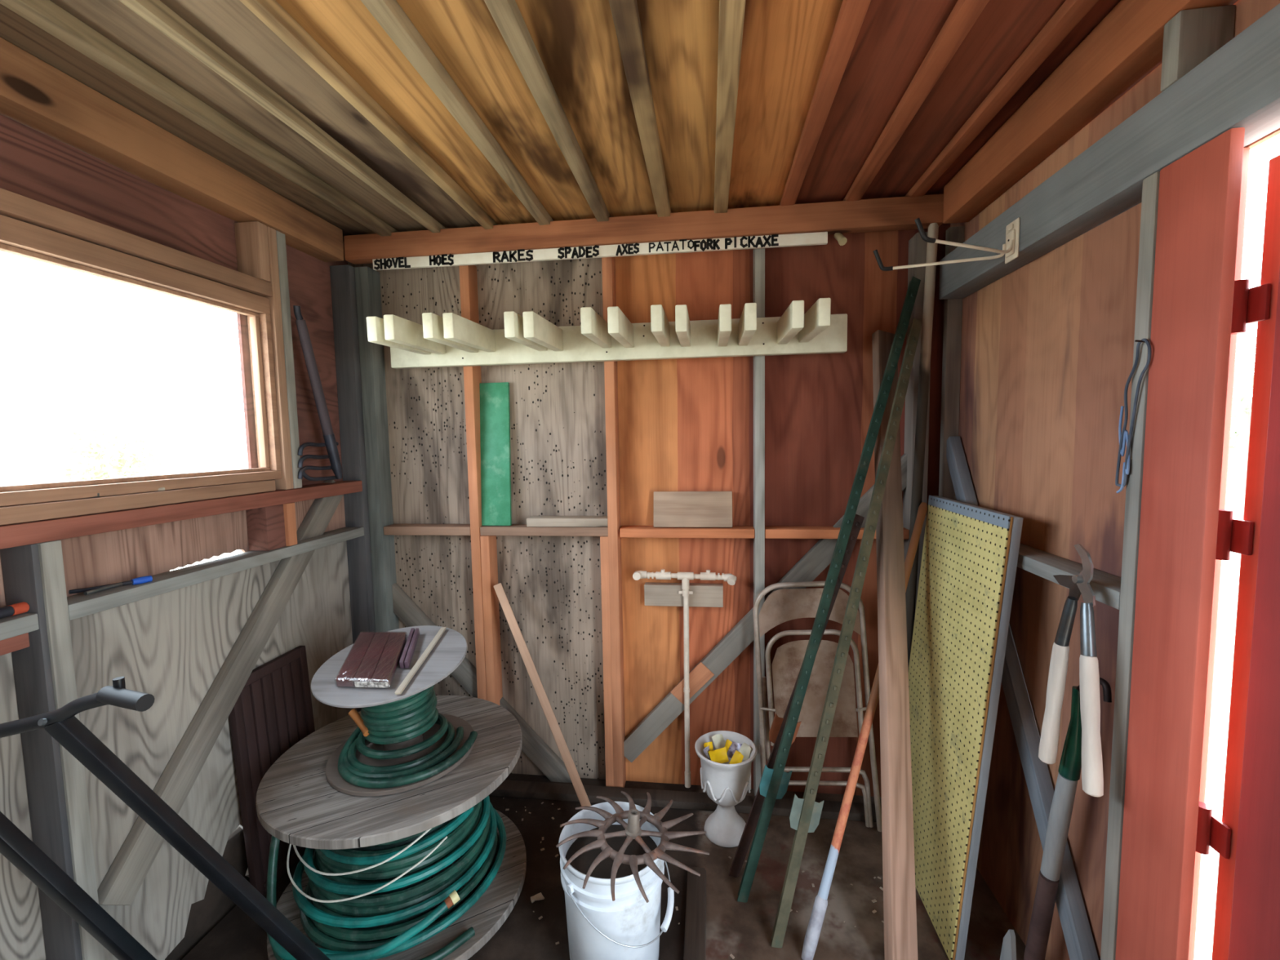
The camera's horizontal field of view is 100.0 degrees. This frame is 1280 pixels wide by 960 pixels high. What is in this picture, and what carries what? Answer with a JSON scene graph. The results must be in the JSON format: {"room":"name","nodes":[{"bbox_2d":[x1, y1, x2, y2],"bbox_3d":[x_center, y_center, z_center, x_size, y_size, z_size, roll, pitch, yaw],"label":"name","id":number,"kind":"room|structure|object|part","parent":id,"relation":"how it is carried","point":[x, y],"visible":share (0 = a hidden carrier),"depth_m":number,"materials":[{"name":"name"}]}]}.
{"room":"garden tool shed","nodes":[
{"label":"garden tool shed","id":0,"kind":"room"},
{"bbox_2d":[0,36,375,959],"bbox_3d":[-1.450,0.288,0.859,0.106,2.480,3.290,0,5,7],"label":"wall","id":1,"kind":"structure","parent":0,"point":[77,162],"depth_m":1.55,"materials":[{"name":"brown wood"}]},
{"bbox_2d":[0,601,29,618],"bbox_3d":[-1.392,0.291,1.154,0.024,0.025,0.116,0,5,7],"label":"tool","id":2,"kind":"object","parent":1,"relation":"on","point":[20,607],"visible":1,"depth_m":1.18,"materials":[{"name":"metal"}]},
{"bbox_2d":[69,575,152,595],"bbox_3d":[-1.372,0.276,1.401,0.067,0.020,0.154,1,5,26],"label":"screwdriver","id":3,"kind":"object","parent":1,"relation":"on","point":[142,580],"visible":1,"depth_m":1.39,"materials":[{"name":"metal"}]},
{"bbox_3d":[-1.390,0.277,1.387,0.016,0.010,0.116,3,6,42],"label":"handle","id":4,"kind":"part","parent":3,"relation":"part of","materials":[{"name":"metal"}]},
{"bbox_3d":[-1.370,0.277,1.383,0.015,0.010,0.107,0,5,7],"label":"handle","id":5,"kind":"part","parent":3,"relation":"part of","materials":[{"name":"metal"}]},
{"bbox_2d":[0,214,281,525],"bbox_3d":[-1.448,-0.221,0.944,0.104,0.669,1.942,0,5,7],"label":"window","id":6,"kind":"structure","parent":1,"relation":"in","point":[17,237],"depth_m":1.47,"materials":[{"name":"brown wood"}]},
{"bbox_2d":[133,487,164,493],"bbox_3d":[-1.347,0.029,1.456,0.015,0.010,0.102,0,5,14],"label":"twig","id":7,"kind":"object","parent":6,"relation":"on","point":[161,488],"visible":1,"depth_m":1.50,"materials":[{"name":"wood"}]},
{"bbox_3d":[-1.475,-0.850,0.692,0.091,0.127,3.138,0,5,7],"label":"plate","id":8,"kind":"part","parent":1,"relation":"part of","materials":[{"name":"brown wood"}]},
{"bbox_2d":[293,305,342,480],"bbox_3d":[-1.227,-0.319,2.049,0.046,0.650,0.216,0,5,7],"label":"fork","id":9,"kind":"object","parent":1,"relation":"hanging from","point":[330,443],"visible":1,"depth_m":2.04,"materials":[{"name":"metal"}]},
{"bbox_3d":[-1.231,-0.377,2.036,0.037,0.441,0.036,-2,18,7],"label":"handle","id":10,"kind":"part","parent":9,"relation":"part of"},
{"bbox_2d":[0,0,1120,241],"bbox_3d":[-0.258,-0.936,0.608,2.630,0.091,3.390,0,5,7],"label":"ceiling","id":11,"kind":"structure","parent":0,"point":[381,117],"depth_m":1.35,"materials":[{"name":"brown wood"}]},
{"bbox_2d":[182,773,1025,959],"bbox_3d":[-0.215,1.498,0.801,2.530,0.075,3.290,0,5,7],"label":"floor","id":12,"kind":"structure","parent":0,"point":[713,925],"depth_m":1.81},
{"bbox_2d":[0,676,330,959],"bbox_3d":[-1.026,0.908,1.179,0.644,1.132,0.453,0,5,7],"label":"handle","id":13,"kind":"object","parent":12,"relation":"on","point":[62,724],"visible":1,"depth_m":1.10,"materials":[{"name":"black paint"}]},
{"bbox_3d":[-1.205,0.932,1.165,0.038,0.911,0.402,2,5,34],"label":"arm","id":14,"kind":"part","parent":13,"relation":"part of","materials":[{"name":"black paint"}]},
{"bbox_2d":[228,645,315,895],"bbox_3d":[-1.311,1.037,1.959,0.063,0.762,0.330,0,5,7],"label":"wooden panel","id":15,"kind":"object","parent":12,"relation":"on","point":[273,712],"visible":0.53,"depth_m":1.89,"materials":[{"name":"brown wood"}]},
{"bbox_3d":[-1.335,0.675,1.932,0.024,0.035,0.268,-3,4,7],"label":"rail","id":16,"kind":"part","parent":15,"relation":"part of","materials":[{"name":"brown wood"}]},
{"bbox_3d":[-1.308,1.037,1.958,0.012,0.690,0.258,-3,4,7],"label":"slat panel","id":17,"kind":"part","parent":15,"relation":"part of","materials":[{"name":"brown wood"}]},
{"bbox_3d":[-1.287,1.399,1.985,0.024,0.035,0.268,-3,4,7],"label":"rail","id":18,"kind":"part","parent":15,"relation":"part of","materials":[{"name":"brown wood"}]},
{"bbox_2d":[255,695,526,959],"bbox_3d":[-0.809,1.165,1.845,0.804,0.486,0.804,0,5,7],"label":"cable reel","id":19,"kind":"object","parent":12,"relation":"on","point":[296,804],"visible":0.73,"depth_m":1.65,"materials":[{"name":"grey wood"}]},
{"bbox_2d":[266,795,506,959],"bbox_3d":[-0.821,1.173,1.813,0.696,0.412,0.750,0,5,7],"label":"garden hose","id":20,"kind":"object","parent":19,"relation":"on","point":[402,915],"visible":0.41,"depth_m":1.61,"materials":[{"name":"green plastic"}]},
{"bbox_2d":[286,828,447,902],"bbox_3d":[-0.849,1.079,1.709,0.570,0.206,0.407,0,5,7],"label":"cord","id":21,"kind":"object","parent":20,"relation":"on","point":[302,860],"visible":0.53,"depth_m":1.55,"materials":[{"name":"white plastic"}]},
{"bbox_2d":[311,625,474,796],"bbox_3d":[-0.800,0.735,1.781,0.470,0.374,0.506,0,5,7],"label":"cable reel","id":22,"kind":"object","parent":19,"relation":"on","point":[450,651],"visible":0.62,"depth_m":1.70,"materials":[{"name":"wood"}]},
{"bbox_2d":[335,627,419,688],"bbox_3d":[-0.842,0.571,1.736,0.204,0.072,0.371,-2,5,-14],"label":"wood planks","id":23,"kind":"object","parent":22,"relation":"on","point":[372,661],"visible":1,"depth_m":1.70,"materials":[{"name":"wood"}]},
{"bbox_2d":[337,684,477,788],"bbox_3d":[-0.791,0.746,1.771,0.416,0.324,0.372,2,6,36],"label":"garden hose","id":24,"kind":"object","parent":22,"relation":"on","point":[405,719],"visible":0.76,"depth_m":1.70,"materials":[{"name":"green rubber"}]},
{"bbox_2d":[395,626,446,694],"bbox_3d":[-0.700,0.573,1.733,0.019,0.064,0.380,-1,5,0],"label":"stick","id":25,"kind":"object","parent":22,"relation":"on","point":[401,688],"visible":1,"depth_m":1.70,"materials":[{"name":"beige wood"}]},
{"bbox_2d":[529,892,543,902],"bbox_3d":[-0.347,1.408,1.810,0.043,0.012,0.028,-3,5,-27],"label":"paper scrap","id":26,"kind":"object","parent":12,"relation":"on","point":[540,896],"visible":1,"depth_m":1.81,"materials":[{"name":"brown paper"}]},
{"bbox_2d":[493,582,591,806],"bbox_3d":[-0.371,0.921,2.157,0.618,0.943,0.037,3,6,38],"label":"wooden stake","id":27,"kind":"object","parent":12,"relation":"on","point":[569,763],"visible":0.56,"depth_m":2.16,"materials":[{"name":"brown wood"}]},
{"bbox_2d":[558,801,674,959],"bbox_3d":[-0.068,1.241,1.597,0.339,0.371,0.328,0,5,7],"label":"bucket","id":28,"kind":"object","parent":12,"relation":"on","point":[599,927],"visible":0.76,"depth_m":1.50,"materials":[{"name":"white plastic"}]},
{"bbox_2d":[555,791,709,902],"bbox_3d":[-0.021,1.003,1.545,0.430,0.098,0.431,-3,5,-21],"label":"wheel","id":29,"kind":"object","parent":28,"relation":"on","point":[633,830],"visible":1,"depth_m":1.53,"materials":[{"name":"metal"}]},
{"bbox_3d":[-0.046,1.355,2.301,2.290,0.034,0.071,0,5,7],"label":"plate","id":30,"kind":"part","parent":12,"relation":"part of","materials":[{"name":"brown wood"}]},
{"bbox_2d":[503,797,884,959],"bbox_3d":[-0.177,1.412,1.813,2.006,0.002,0.927,0,5,7],"label":"litter","id":31,"kind":"object","parent":12,"relation":"on","point":[874,911],"visible":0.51,"depth_m":1.84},
{"bbox_2d":[694,730,756,847],"bbox_3d":[0.335,1.206,2.094,0.238,0.349,0.238,0,5,7],"label":"urn planter","id":32,"kind":"object","parent":12,"relation":"on","point":[727,784],"visible":0.91,"depth_m":2.04,"materials":[{"name":"white ceramic"}]},
{"bbox_2d":[703,746,711,759],"bbox_3d":[0.259,1.053,2.067,0.032,0.058,0.042,-1,5,-2],"label":"paper packet","id":33,"kind":"object","parent":32,"relation":"in","point":[706,749],"visible":0.85,"depth_m":2.06,"materials":[{"name":"purple paper"}]},
{"bbox_2d":[703,742,713,751],"bbox_3d":[0.268,1.051,2.092,0.033,0.063,0.040,2,6,36],"label":"paper packet","id":34,"kind":"object","parent":32,"relation":"in","point":[708,744],"visible":0.58,"depth_m":2.10,"materials":[{"name":"yellow paper"}]},
{"bbox_2d":[708,746,728,763],"bbox_3d":[0.299,1.057,2.060,0.073,0.048,0.047,-3,5,-21],"label":"paper packet","id":35,"kind":"object","parent":32,"relation":"in","point":[720,755],"visible":0.88,"depth_m":2.06,"materials":[{"name":"yellow paper"}]},
{"bbox_2d":[711,733,725,749],"bbox_3d":[0.318,1.045,2.139,0.060,0.076,0.032,-3,5,-21],"label":"paper packet","id":36,"kind":"object","parent":32,"relation":"in","point":[718,740],"visible":0.75,"depth_m":2.13,"materials":[{"name":"white paper"}]},
{"bbox_2d":[724,739,732,752],"bbox_3d":[0.331,1.046,2.090,0.052,0.071,0.024,-3,5,-21],"label":"paper packet","id":37,"kind":"object","parent":32,"relation":"in","point":[728,743],"visible":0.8,"depth_m":2.09,"materials":[{"name":"yellow paper"}]},
{"bbox_2d":[727,740,742,758],"bbox_3d":[0.367,1.060,2.098,0.057,0.059,0.055,2,5,30],"label":"paper packet","id":38,"kind":"object","parent":32,"relation":"in","point":[735,746],"visible":0.55,"depth_m":2.10,"materials":[{"name":"paper"}]},
{"bbox_2d":[728,750,743,764],"bbox_3d":[0.364,1.061,2.036,0.056,0.062,0.026,-1,5,5],"label":"paper packet","id":39,"kind":"object","parent":32,"relation":"in","point":[737,757],"visible":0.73,"depth_m":2.03,"materials":[{"name":"yellow paper"}]},
{"bbox_2d":[738,742,751,760],"bbox_3d":[0.404,1.054,2.082,0.057,0.062,0.028,0,5,17],"label":"paper packet","id":40,"kind":"object","parent":32,"relation":"in","point":[745,749],"visible":0.8,"depth_m":2.08,"materials":[{"name":"beige paper"}]},
{"bbox_2d":[728,514,864,877],"bbox_3d":[0.563,0.762,1.941,0.564,1.260,0.040,-3,5,-19],"label":"steel post","id":41,"kind":"object","parent":12,"relation":"on","point":[777,727],"visible":0.38,"depth_m":1.92,"materials":[{"name":"metal"}]},
{"bbox_3d":[0.515,0.900,1.924,0.104,0.105,0.002,21,-3,-10],"label":"anchor plate","id":42,"kind":"part","parent":41,"relation":"part of","materials":[{"name":"metal"}]},
{"bbox_2d":[752,581,881,831],"bbox_3d":[0.696,0.888,2.118,0.483,0.970,0.131,0,5,7],"label":"folding chair","id":43,"kind":"object","parent":12,"relation":"on","point":[781,606],"visible":0.72,"depth_m":2.12,"materials":[{"name":"beige metal"}]},
{"bbox_3d":[0.668,0.526,2.136,0.388,0.189,0.014,-3,-2,7],"label":"backrest","id":44,"kind":"part","parent":43,"relation":"part of","materials":[{"name":"beige paint"}]},
{"bbox_3d":[0.681,0.812,2.105,0.358,0.446,0.020,-3,-2,7],"label":"seat frame","id":45,"kind":"part","parent":43,"relation":"part of","materials":[{"name":"beige metal"}]},
{"bbox_3d":[0.682,0.817,2.112,0.310,0.376,0.010,-3,-2,7],"label":"seat","id":46,"kind":"part","parent":43,"relation":"part of","materials":[{"name":"beige paint"}]},
{"bbox_3d":[0.701,1.075,2.137,0.395,0.580,0.019,-3,-2,7],"label":"leg","id":47,"kind":"part","parent":43,"relation":"part of","materials":[{"name":"beige metal"}]},
{"bbox_2d":[737,276,920,902],"bbox_3d":[0.671,0.332,1.887,0.825,2.122,0.042,-3,5,-26],"label":"steel post","id":48,"kind":"object","parent":12,"relation":"on","point":[774,784],"visible":1,"depth_m":1.87,"materials":[{"name":"green metal"}]},
{"bbox_3d":[0.457,1.028,1.822,0.104,0.105,0.002,18,-5,-12],"label":"anchor plate","id":49,"kind":"part","parent":48,"relation":"part of","materials":[{"name":"teal metal"}]},
{"bbox_2d":[770,318,922,948],"bbox_3d":[0.704,0.419,1.786,0.810,1.962,0.050,-4,6,-37],"label":"steel post","id":50,"kind":"object","parent":12,"relation":"on","point":[806,813],"visible":1,"depth_m":1.75,"materials":[{"name":"metal"}]},
{"bbox_3d":[0.520,1.050,1.687,0.104,0.105,0.003,18,-9,-11],"label":"anchor plate","id":51,"kind":"part","parent":50,"relation":"part of","materials":[{"name":"metal"}]},
{"bbox_2d":[801,502,927,959],"bbox_3d":[0.767,0.753,1.785,0.789,1.298,0.040,-5,6,-41],"label":"pole","id":52,"kind":"object","parent":12,"relation":"on","point":[811,937],"visible":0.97,"depth_m":1.69,"materials":[{"name":"paint"}]},
{"bbox_2d":[871,329,917,959],"bbox_3d":[0.846,0.425,1.806,0.089,1.953,0.818,1,5,18],"label":"board","id":53,"kind":"object","parent":12,"relation":"on","point":[900,913],"visible":0.84,"depth_m":1.71,"materials":[{"name":"brown wood"}]},
{"bbox_2d":[905,222,938,671],"bbox_3d":[1.040,0.221,2.036,0.111,2.295,0.036,0,5,16],"label":"wooden pole","id":54,"kind":"object","parent":12,"relation":"on","point":[933,228],"visible":0.62,"depth_m":1.98,"materials":[{"name":"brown wood"}]},
{"bbox_2d":[908,495,1022,959],"bbox_3d":[1.002,0.734,1.769,0.151,1.317,0.531,0,5,7],"label":"pegboard","id":55,"kind":"object","parent":12,"relation":"on","point":[971,552],"visible":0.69,"depth_m":1.65,"materials":[{"name":"yellow wood"}]},
{"bbox_3d":[1.052,0.092,1.708,0.024,0.025,0.476,5,5,7],"label":"frame rail","id":56,"kind":"part","parent":55,"relation":"part of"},
{"bbox_3d":[0.977,0.755,1.518,0.025,1.319,0.025,5,5,7],"label":"frame rail","id":57,"kind":"part","parent":55,"relation":"part of","materials":[{"name":"wood"}]},
{"bbox_2d":[1000,928,1016,959],"bbox_3d":[1.033,1.330,1.505,0.012,0.166,0.075,0,5,7],"label":"scrap","id":58,"kind":"object","parent":12,"relation":"on","point":[1008,952],"visible":1,"depth_m":1.49,"materials":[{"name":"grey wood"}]},
{"bbox_2d":[1023,677,1111,959],"bbox_3d":[1.050,0.928,1.330,0.044,0.990,0.243,0,5,7],"label":"tool","id":59,"kind":"object","parent":12,"relation":"on","point":[1070,764],"visible":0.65,"depth_m":1.34,"materials":[{"name":"green paint"}]},
{"bbox_3d":[1.053,0.869,1.351,0.042,0.307,0.090,0,5,7],"label":"handle","id":60,"kind":"part","parent":59,"relation":"part of","materials":[{"name":"grey wood"}]},
{"bbox_2d":[1057,685,1081,781],"bbox_3d":[1.044,0.607,1.296,0.042,0.230,0.052,0,5,7],"label":"socket","id":61,"kind":"object","parent":59,"relation":"attached to","point":[1070,764],"depth_m":1.28,"materials":[{"name":"green paint"}]},
{"bbox_3d":[1.033,0.472,1.223,0.014,0.062,0.099,0,5,7],"label":"blade","id":62,"kind":"part","parent":59,"relation":"part of","materials":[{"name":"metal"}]},
{"bbox_2d":[343,193,950,796],"bbox_3d":[-0.039,0.168,2.264,2.554,2.511,0.162,0,5,7],"label":"wall","id":63,"kind":"structure","parent":0,"point":[784,434],"depth_m":2.31,"materials":[{"name":"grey wood"}]},
{"bbox_2d":[480,382,511,525],"bbox_3d":[-0.631,-0.112,2.349,0.134,0.624,0.060,0,5,7],"label":"board","id":64,"kind":"object","parent":63,"relation":"on","point":[495,400],"visible":1,"depth_m":2.34,"materials":[{"name":"green paint"}]},
{"bbox_2d":[526,515,608,527],"bbox_3d":[-0.306,0.179,2.321,0.356,0.036,0.074,0,5,7],"label":"wood offcut","id":65,"kind":"object","parent":63,"relation":"on","point":[533,521],"visible":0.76,"depth_m":2.29,"materials":[{"name":"beige wood"}]},
{"bbox_2d":[372,231,827,271],"bbox_3d":[-0.206,-0.902,2.125,1.830,0.051,0.031,0,5,7],"label":"sign board","id":66,"kind":"object","parent":63,"relation":"attached to","point":[682,246],"visible":1,"depth_m":2.11,"materials":[{"name":"white paint"}]},
{"bbox_2d":[366,297,847,368],"bbox_3d":[-0.156,-0.539,1.989,1.861,0.142,0.415,0,5,7],"label":"tool rack","id":67,"kind":"object","parent":63,"relation":"attached to","point":[451,340],"visible":1,"depth_m":2.05,"materials":[{"name":"white wood"}]},
{"bbox_3d":[-0.061,-0.980,2.122,2.360,0.101,0.060,0,5,7],"label":"plate","id":68,"kind":"part","parent":63,"relation":"part of","materials":[{"name":"red wood"}]},
{"bbox_2d":[644,582,723,607],"bbox_3d":[0.187,0.493,2.309,0.335,0.092,0.044,0,5,7],"label":"wood block","id":69,"kind":"object","parent":63,"relation":"attached to","point":[706,595],"visible":0.9,"depth_m":2.29,"materials":[{"name":"beige wood"}]},
{"bbox_2d":[632,568,736,787],"bbox_3d":[0.194,0.855,2.287,0.433,0.955,0.056,0,5,7],"label":"pipe tee","id":70,"kind":"object","parent":63,"relation":"attached to","point":[685,577],"visible":1,"depth_m":2.27,"materials":[{"name":"beige plastic"}]},
{"bbox_2d":[653,491,732,527],"bbox_3d":[0.221,0.124,2.258,0.328,0.152,0.060,0,5,7],"label":"wood offcut","id":71,"kind":"object","parent":63,"relation":"on","point":[671,508],"visible":1,"depth_m":2.24,"materials":[{"name":"beige wood"}]},
{"bbox_2d":[833,232,847,245],"bbox_3d":[0.756,-0.913,2.030,0.032,0.055,0.052,-4,5,-33],"label":"plug","id":72,"kind":"object","parent":63,"relation":"attached to","point":[842,240],"visible":1,"depth_m":2.02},
{"bbox_2d":[938,0,1279,959],"bbox_3d":[0.980,0.270,0.551,0.102,2.480,3.290,0,5,7],"label":"wall","id":73,"kind":"structure","parent":0,"point":[1039,346],"depth_m":1.36,"materials":[{"name":"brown wood"}]},
{"bbox_2d":[873,217,1020,271],"bbox_3d":[0.878,-0.666,1.535,0.331,0.105,0.274,0,5,7],"label":"hook","id":74,"kind":"object","parent":73,"relation":"attached to","point":[1011,249],"visible":1,"depth_m":1.49,"materials":[{"name":"beige metal"}]},
{"bbox_3d":[0.907,-0.651,1.591,0.293,0.037,0.013,2,5,31],"label":"rod","id":75,"kind":"part","parent":74,"relation":"part of","materials":[{"name":"beige metal"}]},
{"bbox_3d":[0.904,-0.640,1.458,0.257,0.037,0.013,-2,5,-13],"label":"rod","id":76,"kind":"part","parent":74,"relation":"part of","materials":[{"name":"beige metal"}]},
{"bbox_3d":[1.038,-0.666,1.498,0.004,0.105,0.064,0,5,7],"label":"plate","id":77,"kind":"part","parent":74,"relation":"part of","materials":[{"name":"beige metal"}]},
{"bbox_2d":[1038,543,1103,796],"bbox_3d":[0.959,0.413,1.189,0.037,0.545,0.215,0,5,12],"label":"loppers","id":78,"kind":"object","parent":73,"relation":"hanging from","point":[1092,778],"visible":1,"depth_m":1.15,"materials":[{"name":"wood"}]},
{"bbox_2d":[1054,595,1077,646],"bbox_3d":[0.969,0.321,1.220,0.027,0.122,0.052,0,5,7],"label":"socket","id":79,"kind":"object","parent":78,"relation":"attached to","point":[1064,629],"depth_m":1.21,"materials":[{"name":"metal"}]},
{"bbox_3d":[0.979,0.240,1.230,0.005,0.057,0.097,0,5,7],"label":"hook blade","id":80,"kind":"part","parent":78,"relation":"part of","materials":[{"name":"metal"}]},
{"bbox_3d":[0.964,0.205,1.165,0.005,0.126,0.068,0,5,7],"label":"cutting blade","id":81,"kind":"part","parent":78,"relation":"part of","materials":[{"name":"metal"}]},
{"bbox_2d":[1080,602,1097,657],"bbox_3d":[0.950,0.317,1.139,0.026,0.111,0.043,1,5,19],"label":"socket","id":82,"kind":"object","parent":78,"relation":"attached to","point":[1087,630],"depth_m":1.13,"materials":[{"name":"metal"}]},
{"bbox_3d":[0.944,-0.866,0.386,0.089,0.131,3.138,0,5,7],"label":"plate","id":83,"kind":"part","parent":73,"relation":"part of","materials":[{"name":"wood"}]},
{"bbox_2d":[1115,338,1151,493],"bbox_3d":[0.986,-0.123,1.075,0.026,0.308,0.073,0,5,7],"label":"loop","id":84,"kind":"object","parent":73,"relation":"hanging from","point":[1123,436],"visible":1,"depth_m":1.09,"materials":[{"name":"grey metal"}]},
{"bbox_2d":[1115,127,1249,959],"bbox_3d":[1.037,0.434,1.020,0.094,2.037,0.142,0,5,7],"label":"door frame","id":85,"kind":"structure","parent":73,"relation":"attached to","point":[1199,194],"depth_m":0.98,"materials":[{"name":"red wood"}]},
{"bbox_2d":[1195,155,1279,959],"bbox_3d":[1.044,0.462,0.718,0.051,1.970,0.602,0,5,7],"label":"door","id":86,"kind":"structure","parent":73,"relation":"in","point":[1246,840],"depth_m":0.92,"materials":[{"name":"red wood"}]},
{"label":"outside","id":87,"kind":"structure","parent":0,"visible":0},
{"bbox_2d":[0,444,1240,959],"bbox_3d":[0.032,1.844,0.146,120.000,0.100,120.000,0,5,7],"label":"ground","id":88,"kind":"structure","parent":87,"point":[1230,569],"depth_m":4.01,"materials":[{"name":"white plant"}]},
{"bbox_2d":[10,457,23,484],"bbox_3d":[-9.077,0.510,7.884,0.092,1.653,0.092,2,5,30],"label":"fence post","id":89,"kind":"object","parent":88,"relation":"on","point":[15,464],"visible":0.35,"depth_m":7.81,"materials":[{"name":"white wood"}]},
{"bbox_2d":[59,421,165,481],"bbox_3d":[-12.520,-0.191,12.766,1.774,2.405,1.829,0,5,7],"label":"bush","id":90,"kind":"object","parent":88,"relation":"on","point":[113,468],"visible":0.66,"depth_m":12.59,"materials":[{"name":"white plant"}]},
{"bbox_2d":[1227,321,1257,519],"bbox_3d":[10.201,-1.122,9.088,2.463,4.050,3.146,0,5,7],"label":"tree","id":91,"kind":"object","parent":88,"relation":"on","point":[1242,412],"visible":0.11,"depth_m":9.11,"materials":[{"name":"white plant"}]},
{"bbox_2d":[1231,346,1255,427],"bbox_3d":[13.431,-1.329,10.661,2.480,4.100,3.133,0,5,7],"label":"tree","id":92,"kind":"object","parent":88,"relation":"on","point":[1249,377],"visible":0.09,"depth_m":11.39,"materials":[{"name":"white plant"}]}
]}

